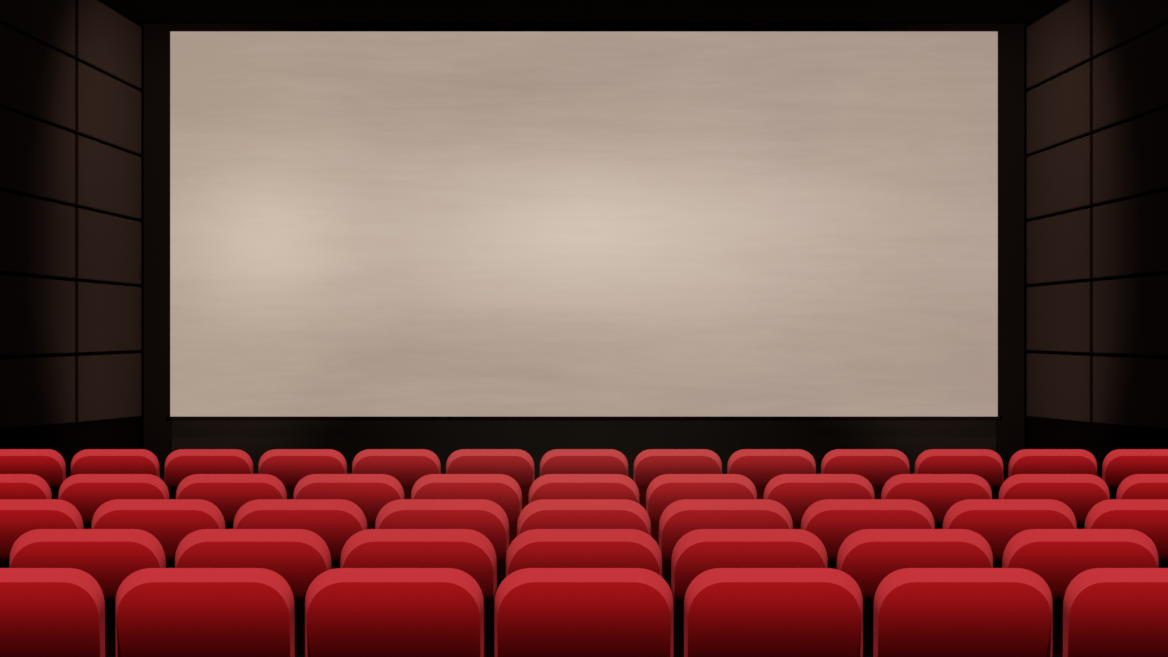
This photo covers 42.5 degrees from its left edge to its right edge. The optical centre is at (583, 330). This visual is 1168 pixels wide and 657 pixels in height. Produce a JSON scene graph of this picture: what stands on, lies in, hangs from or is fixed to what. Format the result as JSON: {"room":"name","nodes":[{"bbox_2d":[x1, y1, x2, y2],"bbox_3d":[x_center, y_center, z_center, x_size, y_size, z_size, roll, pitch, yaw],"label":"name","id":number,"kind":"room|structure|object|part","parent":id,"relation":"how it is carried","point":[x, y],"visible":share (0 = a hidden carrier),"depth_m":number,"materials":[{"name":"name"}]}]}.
{"room":"auditorium","nodes":[
{"label":"auditorium","id":0,"kind":"room"},
{"bbox_2d":[0,0,139,478],"bbox_3d":[-5.142,-0.765,7.350,0.200,5.030,17.515,0,0,2],"label":"wall","id":1,"kind":"structure","parent":0,"point":[68,439],"depth_m":14.15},
{"bbox_2d":[0,23,74,129],"bbox_3d":[-4.830,-2.218,13.170,0.049,0.664,1.842,0,0,2],"label":"acoustic panel","id":2,"kind":"object","parent":1,"relation":"attached to","point":[37,80],"visible":1,"depth_m":13.16,"materials":[{"name":"brown fabric"}]},
{"bbox_2d":[0,275,74,354],"bbox_3d":[-4.830,-0.132,13.170,0.049,0.668,1.842,0,0,2],"label":"acoustic panel","id":3,"kind":"object","parent":1,"relation":"attached to","point":[37,315],"visible":1,"depth_m":13.16,"materials":[{"name":"brown fabric"}]},
{"bbox_2d":[0,191,74,277],"bbox_3d":[-4.830,-0.831,13.170,0.049,0.662,1.842,0,0,2],"label":"acoustic panel","id":4,"kind":"object","parent":1,"relation":"attached to","point":[37,236],"visible":1,"depth_m":13.16,"materials":[{"name":"brown fabric"}]},
{"bbox_2d":[0,108,74,203],"bbox_3d":[-4.830,-1.524,13.170,0.049,0.656,1.842,0,0,2],"label":"acoustic panel","id":5,"kind":"object","parent":1,"relation":"attached to","point":[37,158],"visible":1,"depth_m":13.16,"materials":[{"name":"brown fabric"}]},
{"bbox_2d":[0,356,74,428],"bbox_3d":[-4.830,0.547,13.170,0.049,0.621,1.842,0,0,2],"label":"acoustic panel","id":6,"kind":"object","parent":1,"relation":"attached to","point":[33,391],"visible":1,"depth_m":13.16,"materials":[{"name":"brown fabric"}]},
{"bbox_2d":[0,0,74,55],"bbox_3d":[-4.830,-2.912,13.170,0.049,0.655,1.842,0,0,2],"label":"acoustic panel","id":7,"kind":"object","parent":1,"relation":"attached to","point":[50,22],"visible":1,"depth_m":13.37,"materials":[{"name":"brown fabric"}]},
{"bbox_2d":[73,61,140,153],"bbox_3d":[-4.769,-2.218,15.080,0.049,0.664,1.822,0,0,2],"label":"acoustic panel","id":8,"kind":"object","parent":1,"relation":"attached to","point":[107,109],"visible":1,"depth_m":14.95,"materials":[{"name":"brown fabric"}]},
{"bbox_2d":[73,0,140,88],"bbox_3d":[-4.769,-2.912,15.080,0.049,0.655,1.822,0,0,2],"label":"acoustic panel","id":9,"kind":"object","parent":1,"relation":"attached to","point":[107,41],"visible":1,"depth_m":14.95,"materials":[{"name":"brown fabric"}]},
{"bbox_2d":[74,135,140,218],"bbox_3d":[-4.769,-1.524,15.080,0.049,0.656,1.822,0,0,2],"label":"acoustic panel","id":10,"kind":"object","parent":1,"relation":"attached to","point":[107,178],"visible":1,"depth_m":14.93,"materials":[{"name":"brown fabric"}]},
{"bbox_2d":[75,282,140,351],"bbox_3d":[-4.769,-0.132,15.080,0.049,0.668,1.822,0,0,2],"label":"acoustic panel","id":11,"kind":"object","parent":1,"relation":"attached to","point":[107,316],"visible":1,"depth_m":14.95,"materials":[{"name":"brown fabric"}]},
{"bbox_2d":[75,208,140,283],"bbox_3d":[-4.769,-0.831,15.080,0.049,0.662,1.822,0,0,2],"label":"acoustic panel","id":12,"kind":"object","parent":1,"relation":"attached to","point":[107,247],"visible":1,"depth_m":14.90,"materials":[{"name":"brown fabric"}]},
{"bbox_2d":[75,353,140,421],"bbox_3d":[-4.769,0.571,15.080,0.049,0.671,1.822,0,0,2],"label":"acoustic panel","id":13,"kind":"object","parent":1,"relation":"attached to","point":[108,386],"visible":1,"depth_m":14.95,"materials":[{"name":"brown fabric"}]},
{"bbox_2d":[140,25,1027,479],"bbox_3d":[0.000,-0.765,16.200,9.560,5.030,0.200,0,0,0],"label":"wall","id":14,"kind":"structure","parent":0,"point":[255,438],"depth_m":16.10,"materials":[{"name":"black paint"}]},
{"bbox_2d":[144,24,1023,482],"bbox_3d":[0.000,-0.762,16.049,9.396,5.025,0.098,0,0,0],"label":"projection screen","id":15,"kind":"object","parent":14,"relation":"attached to","point":[343,222],"visible":0.96,"depth_m":16.00,"materials":[{"name":"grey fabric"}]},
{"bbox_2d":[100,0,1067,24],"bbox_3d":[0.000,-3.340,12.200,11.200,0.120,8.400,0,0,0],"label":"ceiling","id":16,"kind":"structure","parent":0,"point":[142,12],"depth_m":15.30,"materials":[{"name":"black paint"}]},
{"bbox_2d":[1028,0,1167,478],"bbox_3d":[5.142,-0.765,7.350,0.200,5.030,17.515,0,0,-2],"label":"wall","id":17,"kind":"structure","parent":0,"point":[1099,439],"depth_m":14.17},
{"bbox_2d":[1027,282,1092,351],"bbox_3d":[4.769,-0.132,15.080,0.049,0.668,1.822,0,0,-2],"label":"acoustic panel","id":18,"kind":"object","parent":17,"relation":"attached to","point":[1060,316],"visible":1,"depth_m":14.96,"materials":[{"name":"brown fabric"}]},
{"bbox_2d":[1027,208,1092,283],"bbox_3d":[4.769,-0.831,15.080,0.049,0.662,1.822,0,0,-2],"label":"acoustic panel","id":19,"kind":"object","parent":17,"relation":"attached to","point":[1059,247],"visible":1,"depth_m":14.93,"materials":[{"name":"brown fabric"}]},
{"bbox_2d":[1027,353,1092,421],"bbox_3d":[4.769,0.571,15.080,0.049,0.671,1.822,0,0,-2],"label":"acoustic panel","id":20,"kind":"object","parent":17,"relation":"attached to","point":[1059,386],"visible":1,"depth_m":14.98,"materials":[{"name":"brown fabric"}]},
{"bbox_2d":[1027,135,1093,218],"bbox_3d":[4.769,-1.524,15.080,0.049,0.656,1.822,0,0,-2],"label":"acoustic panel","id":21,"kind":"object","parent":17,"relation":"attached to","point":[1059,178],"visible":1,"depth_m":14.93,"materials":[{"name":"brown fabric"}]},
{"bbox_2d":[1027,61,1094,153],"bbox_3d":[4.769,-2.218,15.080,0.049,0.664,1.822,0,0,-2],"label":"acoustic panel","id":22,"kind":"object","parent":17,"relation":"attached to","point":[1060,109],"visible":1,"depth_m":14.93,"materials":[{"name":"brown fabric"}]},
{"bbox_2d":[1027,0,1094,88],"bbox_3d":[4.769,-2.912,15.080,0.049,0.655,1.822,0,0,-2],"label":"acoustic panel","id":23,"kind":"object","parent":17,"relation":"attached to","point":[1060,41],"visible":1,"depth_m":14.98,"materials":[{"name":"brown fabric"}]},
{"bbox_2d":[1093,23,1167,129],"bbox_3d":[4.830,-2.218,13.170,0.049,0.664,1.842,0,0,-2],"label":"acoustic panel","id":24,"kind":"object","parent":17,"relation":"attached to","point":[1130,80],"visible":1,"depth_m":13.16,"materials":[{"name":"brown fabric"}]},
{"bbox_2d":[1093,275,1167,354],"bbox_3d":[4.830,-0.132,13.170,0.049,0.668,1.842,0,0,-2],"label":"acoustic panel","id":25,"kind":"object","parent":17,"relation":"attached to","point":[1130,315],"visible":1,"depth_m":13.16,"materials":[{"name":"brown fabric"}]},
{"bbox_2d":[1093,191,1167,277],"bbox_3d":[4.830,-0.831,13.170,0.049,0.662,1.842,0,0,-2],"label":"acoustic panel","id":26,"kind":"object","parent":17,"relation":"attached to","point":[1130,236],"visible":1,"depth_m":13.16,"materials":[{"name":"brown fabric"}]},
{"bbox_2d":[1093,108,1167,203],"bbox_3d":[4.830,-1.524,13.170,0.049,0.656,1.842,0,0,-2],"label":"acoustic panel","id":27,"kind":"object","parent":17,"relation":"attached to","point":[1130,158],"visible":1,"depth_m":13.16,"materials":[{"name":"brown fabric"}]},
{"bbox_2d":[1093,356,1167,428],"bbox_3d":[4.830,0.547,13.170,0.049,0.621,1.842,0,0,-2],"label":"acoustic panel","id":28,"kind":"object","parent":17,"relation":"attached to","point":[1126,391],"visible":1,"depth_m":13.16,"materials":[{"name":"brown fabric"}]},
{"bbox_2d":[1093,0,1167,55],"bbox_3d":[4.830,-2.912,13.170,0.049,0.655,1.842,0,0,-2],"label":"acoustic panel","id":29,"kind":"object","parent":17,"relation":"attached to","point":[1115,22],"visible":1,"depth_m":13.37,"materials":[{"name":"brown fabric"}]},
{"bbox_3d":[0.000,1.800,7.450,12.000,0.100,17.900,0,0,0],"label":"floor","id":30,"kind":"structure","parent":0,"visible":0},
{"bbox_2d":[0,474,51,498],"bbox_3d":[-2.986,1.240,7.881,0.597,1.020,0.504,0,0,0],"label":"seat","id":31,"kind":"object","parent":30,"relation":"on","point":[12,486],"visible":0.16,"depth_m":7.63,"materials":[{"name":"red fabric"}]},
{"bbox_3d":[-3.000,1.052,7.763,0.545,0.560,0.267,0,0,0],"label":"panel","id":32,"kind":"part","parent":31,"relation":"part of","materials":[{"name":"red fabric"}]},
{"bbox_2d":[0,449,65,498],"bbox_3d":[-3.586,1.253,9.822,0.597,0.994,0.504,0,0,0],"label":"seat","id":33,"kind":"object","parent":30,"relation":"on","point":[48,464],"visible":0.27,"depth_m":9.58,"materials":[{"name":"red fabric"}]},
{"bbox_2d":[0,499,83,567],"bbox_3d":[-2.385,1.231,6.568,0.597,1.038,0.504,0,0,0],"label":"seat","id":34,"kind":"object","parent":30,"relation":"on","point":[18,517],"visible":0.19,"depth_m":6.32,"materials":[{"name":"red fabric"},{"name":"black metal"}]},
{"bbox_2d":[0,568,115,656],"bbox_3d":[-1.786,1.250,4.974,0.597,1.000,0.506,0,0,0],"label":"seat","id":35,"kind":"object","parent":30,"relation":"on","point":[45,612],"visible":0.89,"depth_m":4.73,"materials":[{"name":"red fabric"},{"name":"black metal"}]},
{"bbox_2d":[9,529,165,654],"bbox_3d":[-1.786,1.234,5.663,0.597,1.032,0.504,0,0,0],"label":"seat","id":36,"kind":"object","parent":30,"relation":"on","point":[109,556],"visible":0.28,"depth_m":5.42,"materials":[{"name":"red fabric"},{"name":"black metal"}]},
{"bbox_2d":[58,474,168,528],"bbox_3d":[-2.385,1.240,7.881,0.597,1.020,0.504,0,0,0],"label":"seat","id":37,"kind":"object","parent":30,"relation":"on","point":[87,493],"visible":0.19,"depth_m":7.63,"materials":[{"name":"red fabric"},{"name":"black metal"}]},
{"bbox_2d":[71,449,159,477],"bbox_3d":[-2.986,1.253,9.822,0.597,0.994,0.504,0,0,0],"label":"seat","id":38,"kind":"object","parent":30,"relation":"on","point":[88,461],"visible":0.27,"depth_m":9.58,"materials":[{"name":"red fabric"}]},
{"bbox_3d":[-3.000,1.070,9.704,0.545,0.546,0.267,0,0,0],"label":"panel","id":39,"kind":"part","parent":38,"relation":"part of","materials":[{"name":"red fabric"}]},
{"bbox_2d":[91,499,224,567],"bbox_3d":[-1.786,1.231,6.568,0.597,1.038,0.504,0,0,0],"label":"seat","id":40,"kind":"object","parent":30,"relation":"on","point":[169,521],"visible":0.2,"depth_m":6.32,"materials":[{"name":"red fabric"},{"name":"black metal"}]},
{"bbox_2d":[165,449,252,498],"bbox_3d":[-2.385,1.253,9.822,0.597,0.994,0.504,0,0,0],"label":"seat","id":41,"kind":"object","parent":30,"relation":"on","point":[180,464],"visible":0.29,"depth_m":9.58,"materials":[{"name":"red fabric"},{"name":"black metal"}]},
{"bbox_2d":[115,568,304,656],"bbox_3d":[-1.185,1.250,4.974,0.597,1.000,0.506,0,0,0],"label":"seat","id":42,"kind":"object","parent":30,"relation":"on","point":[160,612],"visible":0.92,"depth_m":4.73,"materials":[{"name":"red fabric"},{"name":"black metal"}]},
{"bbox_2d":[176,474,286,528],"bbox_3d":[-1.786,1.240,7.881,0.597,1.020,0.504,0,0,0],"label":"seat","id":43,"kind":"object","parent":30,"relation":"on","point":[229,493],"visible":0.2,"depth_m":7.63,"materials":[{"name":"red fabric"},{"name":"black metal"}]},
{"bbox_2d":[175,529,330,655],"bbox_3d":[-1.185,1.234,5.663,0.597,1.032,0.504,0,0,0],"label":"seat","id":44,"kind":"object","parent":30,"relation":"on","point":[299,556],"visible":0.31,"depth_m":5.42,"materials":[{"name":"red fabric"},{"name":"black metal"}]},
{"bbox_2d":[233,499,366,568],"bbox_3d":[-1.185,1.231,6.568,0.597,1.038,0.504,0,0,0],"label":"seat","id":45,"kind":"object","parent":30,"relation":"on","point":[335,521],"visible":0.19,"depth_m":6.32,"materials":[{"name":"red fabric"},{"name":"black metal"}]},
{"bbox_2d":[258,449,346,498],"bbox_3d":[-1.786,1.253,9.822,0.597,0.994,0.504,0,0,0],"label":"seat","id":46,"kind":"object","parent":30,"relation":"on","point":[289,466],"visible":0.3,"depth_m":9.58,"materials":[{"name":"red fabric"},{"name":"black metal"}]},
{"bbox_2d":[293,474,403,528],"bbox_3d":[-1.185,1.240,7.881,0.597,1.020,0.504,0,0,0],"label":"seat","id":47,"kind":"object","parent":30,"relation":"on","point":[371,493],"visible":0.23,"depth_m":7.63,"materials":[{"name":"red fabric"},{"name":"black metal"}]},
{"bbox_2d":[352,449,440,498],"bbox_3d":[-1.185,1.253,9.822,0.597,0.994,0.504,0,0,0],"label":"seat","id":48,"kind":"object","parent":30,"relation":"on","point":[407,466],"visible":0.27,"depth_m":9.58,"materials":[{"name":"red fabric upholstery"},{"name":"black metal"}]},
{"bbox_2d":[305,568,494,656],"bbox_3d":[-0.586,1.250,4.974,0.597,1.000,0.506,0,0,0],"label":"seat","id":49,"kind":"object","parent":30,"relation":"on","point":[350,612],"visible":0.94,"depth_m":4.73,"materials":[{"name":"red fabric upholstery"},{"name":"black metal"}]},
{"bbox_2d":[340,529,496,656],"bbox_3d":[-0.586,1.234,5.663,0.597,1.032,0.504,0,0,0],"label":"seat","id":50,"kind":"object","parent":30,"relation":"on","point":[471,552],"visible":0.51,"depth_m":5.42,"materials":[{"name":"red fabric upholstery"},{"name":"black metal"}]},
{"bbox_2d":[375,499,508,588],"bbox_3d":[-0.586,1.231,6.568,0.597,1.038,0.504,0,0,0],"label":"seat","id":51,"kind":"object","parent":30,"relation":"on","point":[486,517],"visible":0.26,"depth_m":6.32,"materials":[{"name":"red fabric upholstery"},{"name":"black metal"}]},
{"bbox_2d":[411,474,521,545],"bbox_3d":[-0.586,1.240,7.881,0.597,1.020,0.504,0,0,0],"label":"seat","id":52,"kind":"object","parent":30,"relation":"on","point":[501,489],"visible":0.27,"depth_m":7.63,"materials":[{"name":"red fabric upholstery"},{"name":"black metal"}]},
{"bbox_2d":[446,449,534,509],"bbox_3d":[-0.586,1.253,9.822,0.597,0.994,0.504,0,0,0],"label":"seat","id":53,"kind":"object","parent":30,"relation":"on","point":[518,464],"visible":0.31,"depth_m":9.58,"materials":[{"name":"red fabric upholstery"},{"name":"black metal"}]},
{"bbox_2d":[494,568,673,656],"bbox_3d":[0.015,1.250,4.974,0.597,1.000,0.506,0,0,0],"label":"seat","id":54,"kind":"object","parent":30,"relation":"on","point":[539,612],"visible":1,"depth_m":4.73,"materials":[{"name":"red fabric upholstery"},{"name":"black metal"}]},
{"bbox_2d":[506,529,661,576],"bbox_3d":[0.015,1.234,5.663,0.597,1.032,0.504,0,0,0],"label":"seat","id":55,"kind":"object","parent":30,"relation":"on","point":[534,548],"visible":0.28,"depth_m":5.41,"materials":[{"name":"red fabric upholstery"},{"name":"black metal"}]},
{"bbox_3d":[0.000,1.044,5.544,0.545,0.567,0.267,0,0,0],"label":"panel","id":56,"kind":"part","parent":55,"relation":"part of","materials":[{"name":"red fabric"}]},
{"bbox_2d":[517,499,650,535],"bbox_3d":[0.015,1.231,6.568,0.597,1.038,0.504,0,0,0],"label":"seat","id":57,"kind":"object","parent":30,"relation":"on","point":[543,513],"visible":0.23,"depth_m":6.32,"materials":[{"name":"red fabric upholstery"},{"name":"black metal"}]},
{"bbox_3d":[0.000,1.039,6.449,0.545,0.570,0.267,0,0,0],"label":"panel","id":58,"kind":"part","parent":57,"relation":"part of","materials":[{"name":"red fabric"}]},
{"bbox_2d":[528,474,639,503],"bbox_3d":[0.015,1.240,7.881,0.597,1.020,0.504,0,0,0],"label":"seat","id":59,"kind":"object","parent":30,"relation":"on","point":[548,486],"visible":0.22,"depth_m":7.63,"materials":[{"name":"red fabric"}]},
{"bbox_3d":[0.000,1.052,7.763,0.545,0.560,0.267,0,0,0],"label":"panel","id":60,"kind":"part","parent":59,"relation":"part of","materials":[{"name":"red fabric"}]},
{"bbox_2d":[540,449,627,475],"bbox_3d":[0.015,1.253,9.822,0.597,0.994,0.504,0,0,0],"label":"seat","id":61,"kind":"object","parent":30,"relation":"on","point":[556,461],"visible":0.26,"depth_m":9.58,"materials":[{"name":"red fabric"}]},
{"bbox_2d":[633,449,721,509],"bbox_3d":[0.615,1.253,9.822,0.597,0.994,0.504,0,0,0],"label":"seat","id":62,"kind":"object","parent":30,"relation":"on","point":[649,464],"visible":0.33,"depth_m":9.58,"materials":[{"name":"red fabric upholstery"},{"name":"black metal"}]},
{"bbox_2d":[646,474,756,545],"bbox_3d":[0.615,1.240,7.881,0.597,1.020,0.504,0,0,0],"label":"seat","id":63,"kind":"object","parent":30,"relation":"on","point":[666,489],"visible":0.2,"depth_m":7.63,"materials":[{"name":"red fabric upholstery"},{"name":"black metal"}]},
{"bbox_2d":[659,499,792,588],"bbox_3d":[0.615,1.231,6.568,0.597,1.038,0.504,0,0,0],"label":"seat","id":64,"kind":"object","parent":30,"relation":"on","point":[681,517],"visible":0.3,"depth_m":6.32,"materials":[{"name":"red fabric upholstery"},{"name":"black metal"}]},
{"bbox_2d":[671,529,827,656],"bbox_3d":[0.615,1.234,5.663,0.597,1.032,0.504,0,0,0],"label":"seat","id":65,"kind":"object","parent":30,"relation":"on","point":[696,552],"visible":0.41,"depth_m":5.42,"materials":[{"name":"red fabric"},{"name":"black metal"}]},
{"bbox_2d":[727,449,815,498],"bbox_3d":[1.214,1.253,9.822,0.597,0.994,0.504,0,0,0],"label":"seat","id":66,"kind":"object","parent":30,"relation":"on","point":[760,466],"visible":0.28,"depth_m":9.58,"materials":[{"name":"red fabric"},{"name":"black metal"}]},
{"bbox_2d":[684,568,862,656],"bbox_3d":[0.615,1.250,4.974,0.597,1.000,0.506,0,0,0],"label":"seat","id":67,"kind":"object","parent":30,"relation":"on","point":[729,612],"visible":1,"depth_m":4.73,"materials":[{"name":"red fabric"},{"name":"black metal"}]},
{"bbox_2d":[764,474,874,528],"bbox_3d":[1.214,1.240,7.881,0.597,1.020,0.504,0,0,0],"label":"seat","id":68,"kind":"object","parent":30,"relation":"on","point":[796,493],"visible":0.2,"depth_m":7.63,"materials":[{"name":"red fabric"},{"name":"black metal"}]},
{"bbox_2d":[821,449,909,498],"bbox_3d":[1.815,1.253,9.822,0.597,0.994,0.504,0,0,0],"label":"seat","id":69,"kind":"object","parent":30,"relation":"on","point":[877,466],"visible":0.26,"depth_m":9.58,"materials":[{"name":"red fabric"}]},
{"bbox_2d":[801,499,934,568],"bbox_3d":[1.214,1.231,6.568,0.597,1.038,0.504,0,0,0],"label":"seat","id":70,"kind":"object","parent":30,"relation":"on","point":[832,521],"visible":0.2,"depth_m":6.32,"materials":[{"name":"red fabric"},{"name":"black metal"}]},
{"bbox_2d":[837,529,992,655],"bbox_3d":[1.214,1.234,5.663,0.597,1.032,0.504,0,0,0],"label":"seat","id":71,"kind":"object","parent":30,"relation":"on","point":[868,556],"visible":0.31,"depth_m":5.42,"materials":[{"name":"red fabric"},{"name":"black metal"}]},
{"bbox_2d":[881,474,991,528],"bbox_3d":[1.815,1.240,7.881,0.597,1.020,0.504,0,0,0],"label":"seat","id":72,"kind":"object","parent":30,"relation":"on","point":[938,493],"visible":0.15,"depth_m":7.63,"materials":[{"name":"red fabric"},{"name":"black metal"}]},
{"bbox_2d":[863,568,1052,656],"bbox_3d":[1.214,1.250,4.974,0.597,1.000,0.506,0,0,0],"label":"seat","id":73,"kind":"object","parent":30,"relation":"on","point":[918,612],"visible":1,"depth_m":4.73,"materials":[{"name":"red fabric"},{"name":"black metal"}]},
{"bbox_2d":[915,449,1002,498],"bbox_3d":[2.414,1.253,9.822,0.597,0.994,0.504,0,0,0],"label":"seat","id":74,"kind":"object","parent":30,"relation":"on","point":[987,464],"visible":0.39,"depth_m":9.58,"materials":[{"name":"red fabric"},{"name":"black metal"}]},
{"bbox_2d":[943,499,1076,567],"bbox_3d":[1.815,1.231,6.568,0.597,1.038,0.504,0,0,0],"label":"seat","id":75,"kind":"object","parent":30,"relation":"on","point":[998,521],"visible":0.23,"depth_m":6.32,"materials":[{"name":"red fabric"},{"name":"black metal"}]},
{"bbox_2d":[1008,449,1096,477],"bbox_3d":[3.014,1.253,9.822,0.597,0.994,0.504,0,0,0],"label":"seat","id":76,"kind":"object","parent":30,"relation":"on","point":[1025,461],"visible":0.3,"depth_m":9.58,"materials":[{"name":"red fabric"}]},
{"bbox_3d":[3.000,1.070,9.704,0.545,0.546,0.267,0,0,0],"label":"panel","id":77,"kind":"part","parent":76,"relation":"part of","materials":[{"name":"red fabric"}]},
{"bbox_2d":[999,474,1109,528],"bbox_3d":[2.414,1.240,7.881,0.597,1.020,0.504,0,0,0],"label":"seat","id":78,"kind":"object","parent":30,"relation":"on","point":[1080,493],"visible":0.27,"depth_m":7.63,"materials":[{"name":"red fabric"},{"name":"black metal"}]},
{"bbox_2d":[1002,529,1158,654],"bbox_3d":[1.815,1.234,5.663,0.597,1.032,0.504,0,0,0],"label":"seat","id":79,"kind":"object","parent":30,"relation":"on","point":[1057,556],"visible":0.28,"depth_m":5.42,"materials":[{"name":"red fabric"},{"name":"black metal"}]},
{"bbox_2d":[1052,568,1167,656],"bbox_3d":[1.815,1.250,4.974,0.597,1.000,0.506,0,0,0],"label":"seat","id":80,"kind":"object","parent":30,"relation":"on","point":[1108,612],"visible":0.98,"depth_m":4.73,"materials":[{"name":"red fabric"},{"name":"black metal"}]},
{"bbox_2d":[1084,499,1167,567],"bbox_3d":[2.414,1.231,6.568,0.597,1.038,0.504,0,0,0],"label":"seat","id":81,"kind":"object","parent":30,"relation":"on","point":[1149,517],"visible":0.23,"depth_m":6.32,"materials":[{"name":"red fabric"}]},
{"bbox_2d":[1102,449,1167,498],"bbox_3d":[3.615,1.253,9.822,0.597,0.994,0.504,0,0,0],"label":"seat","id":82,"kind":"object","parent":30,"relation":"on","point":[1119,464],"visible":0.25,"depth_m":9.58,"materials":[{"name":"red fabric"}]},
{"bbox_2d":[1116,474,1167,498],"bbox_3d":[3.014,1.240,7.881,0.597,1.020,0.504,0,0,0],"label":"seat","id":83,"kind":"object","parent":30,"relation":"on","point":[1136,486],"visible":0.2,"depth_m":7.63,"materials":[{"name":"red fabric"}]},
{"bbox_3d":[3.000,1.052,7.763,0.545,0.560,0.267,0,0,0],"label":"panel","id":84,"kind":"part","parent":83,"relation":"part of","materials":[{"name":"red fabric"}]}
]}

